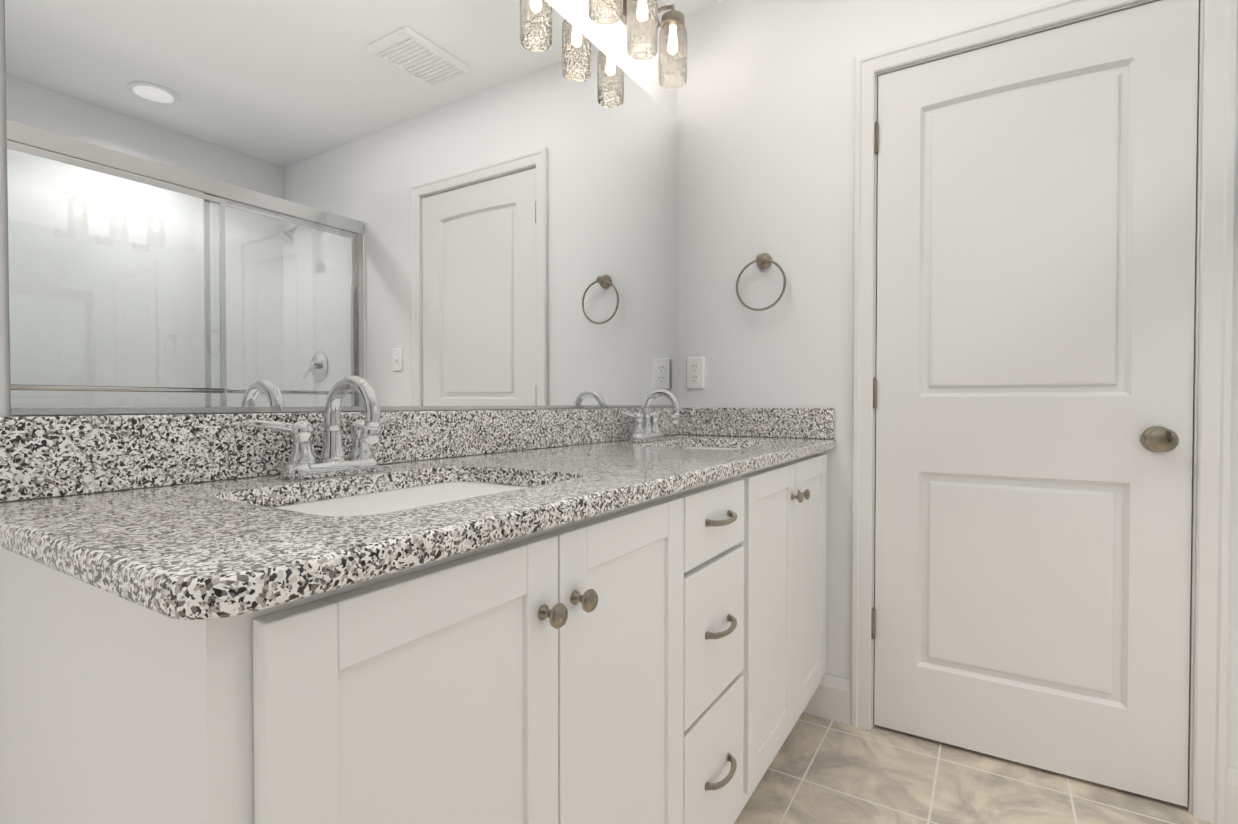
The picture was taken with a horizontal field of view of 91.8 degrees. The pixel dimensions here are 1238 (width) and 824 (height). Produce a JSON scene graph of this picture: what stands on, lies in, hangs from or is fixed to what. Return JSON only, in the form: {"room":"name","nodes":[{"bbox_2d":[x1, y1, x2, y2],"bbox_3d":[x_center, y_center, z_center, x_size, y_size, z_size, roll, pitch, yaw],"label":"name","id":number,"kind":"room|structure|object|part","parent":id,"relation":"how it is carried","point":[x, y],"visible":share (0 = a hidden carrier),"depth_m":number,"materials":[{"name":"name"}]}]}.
{"room":"bathroom","nodes":[
{"label":"bathroom","id":0,"kind":"room"},
{"bbox_2d":[0,0,235,416],"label":"wall","id":1,"kind":"structure","parent":0,"point":[4,345],"depth_m":0.71,"materials":[{"name":"white paint"}]},
{"bbox_2d":[10,405,671,414],"bbox_3d":[-0.252,-0.011,1.470,0.009,0.008,1.781,1,1,32],"label":"rail","id":2,"kind":"object","parent":1,"relation":"attached to","point":[68,411],"visible":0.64,"depth_m":0.93,"materials":[{"name":"silver metal"}]},
{"bbox_2d":[3,0,678,412],"bbox_3d":[-0.254,-0.535,1.463,0.006,1.051,1.781,1,1,32],"label":"mirror glass","id":3,"kind":"object","parent":1,"relation":"attached to","point":[311,202],"visible":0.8,"depth_m":1.05,"materials":[{"name":"silver mirror"}]},
{"bbox_2d":[545,0,677,118],"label":"wall","id":4,"kind":"structure","parent":0,"point":[608,40],"depth_m":1.88,"materials":[{"name":"white paint"}]},
{"bbox_2d":[588,0,686,88],"bbox_3d":[0.035,-1.192,1.762,0.168,0.292,0.490,1,1,32],"label":"sconce","id":5,"kind":"object","parent":4,"relation":"attached to","point":[630,14],"visible":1,"depth_m":1.78,"materials":[{"name":"clear glass"}]},
{"bbox_2d":[663,0,723,14],"bbox_3d":[0.476,-1.461,0.126,2.890,0.080,3.760,1,1,32],"label":"ceiling","id":6,"kind":"structure","parent":0,"point":[685,7],"depth_m":2.14,"materials":[{"name":"white paint"}]},
{"bbox_2d":[677,0,1237,768],"bbox_3d":[1.372,-0.222,1.578,2.650,2.440,0.120,1,1,32],"label":"wall","id":7,"kind":"structure","parent":0,"point":[765,112],"depth_m":2.00,"materials":[{"name":"white paint"}]},
{"bbox_2d":[0,408,679,498],"bbox_3d":[-0.259,0.045,1.449,0.020,0.099,1.829,1,1,32],"label":"backsplash","id":8,"kind":"structure","parent":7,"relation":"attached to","point":[40,455],"depth_m":0.86,"materials":[{"name":"stone"}]},
{"bbox_2d":[686,357,704,388],"bbox_3d":[0.277,-0.142,2.184,0.071,0.116,0.009,1,1,32],"label":"electrical outlet","id":9,"kind":"object","parent":7,"relation":"attached to","point":[695,368],"visible":1,"depth_m":2.18,"materials":[{"name":"white plastic"}]},
{"bbox_2d":[680,408,834,438],"bbox_3d":[0.459,0.036,2.067,0.544,0.099,0.020,1,1,32],"label":"backsplash","id":10,"kind":"structure","parent":7,"relation":"attached to","point":[793,423],"depth_m":2.04,"materials":[{"name":"stone"}]},
{"bbox_2d":[736,253,785,310],"bbox_3d":[0.482,-0.440,2.027,0.174,0.201,0.050,1,1,32],"label":"towel ring","id":11,"kind":"object","parent":7,"relation":"attached to","point":[763,261],"visible":0.98,"depth_m":2.02,"materials":[{"name":"silver metal"}]},
{"bbox_2d":[803,673,850,724],"bbox_3d":[0.669,0.922,1.952,0.164,0.140,0.014,1,1,32],"label":"baseboard","id":12,"kind":"structure","parent":7,"relation":"attached to","point":[831,698],"depth_m":1.93,"materials":[{"name":"white paint"}]},
{"bbox_2d":[871,0,1198,806],"bbox_3d":[1.112,-0.026,1.690,0.740,2.020,0.048,1,1,32],"label":"door leaf","id":13,"kind":"structure","parent":7,"relation":"in","point":[1036,266],"depth_m":1.65,"materials":[{"name":"white paint"}]},
{"bbox_3d":[0.803,-0.095,1.879,0.013,1.607,0.042,1,1,32],"label":"door hinges","id":14,"kind":"part","parent":13,"relation":"part of","materials":[{"name":"silver metal"}]},
{"bbox_2d":[1140,426,1192,451],"bbox_3d":[1.368,0.069,1.495,0.100,0.066,0.098,1,1,32],"label":"door knob","id":15,"kind":"object","parent":13,"relation":"attached to","point":[1158,439],"depth_m":1.47,"materials":[{"name":"silver metal"}]},
{"bbox_2d":[851,0,1237,823],"bbox_3d":[1.134,-0.053,1.715,0.861,2.098,0.140,1,1,32],"label":"door frame","id":16,"kind":"structure","parent":7,"relation":"attached to","point":[1217,108],"depth_m":1.47,"materials":[{"name":"white paint"}]},
{"bbox_2d":[1227,767,1237,823],"bbox_3d":[1.624,0.931,1.356,0.365,0.140,0.014,1,1,32],"label":"baseboard","id":17,"kind":"structure","parent":7,"relation":"attached to","point":[1232,797],"depth_m":1.44,"materials":[{"name":"white paint"}]},
{"bbox_2d":[734,712,1213,823],"bbox_3d":[0.476,1.049,0.163,2.890,0.060,3.760,1,1,32],"label":"floor","id":18,"kind":"structure","parent":0,"point":[820,770],"depth_m":1.59,"materials":[{"name":"beige tile"}]},
{"bbox_2d":[0,443,835,823],"bbox_3d":[-0.016,0.564,1.320,0.578,0.874,1.804,1,1,32],"label":"bathroom vanity","id":19,"kind":"object","parent":18,"relation":"on","point":[336,615],"depth_m":0.64,"materials":[{"name":"white paint"}]},
{"bbox_2d":[0,435,835,638],"bbox_3d":[-0.026,0.111,1.305,0.568,0.030,1.829,1,1,32],"label":"countertop","id":20,"kind":"structure","parent":19,"relation":"on","point":[165,555],"depth_m":0.60,"materials":[{"name":"stone"}]},
{"bbox_2d":[244,375,399,478],"bbox_3d":[-0.427,0.022,0.952,0.140,0.159,0.244,1,1,32],"label":"faucet","id":21,"kind":"object","parent":20,"relation":"on","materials":[{"name":"silver metal"}]},
{"bbox_2d":[256,471,547,514],"bbox_3d":[-0.285,0.212,0.866,0.360,0.183,0.491,1,1,32],"label":"sink","id":22,"kind":"object","parent":20,"relation":"in","point":[357,498],"depth_m":0.96,"materials":[{"name":"white ceramic"}]},
{"bbox_2d":[620,389,683,442],"bbox_3d":[0.122,0.009,1.832,0.140,0.159,0.244,1,1,32],"label":"faucet","id":23,"kind":"object","parent":20,"relation":"on","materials":[{"name":"silver metal"}]},
{"bbox_2d":[664,443,751,446],"bbox_3d":[0.264,0.199,1.746,0.360,0.183,0.490,1,1,32],"label":"sink","id":24,"kind":"object","parent":20,"relation":"in","point":[665,444],"depth_m":1.95,"materials":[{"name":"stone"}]}
]}

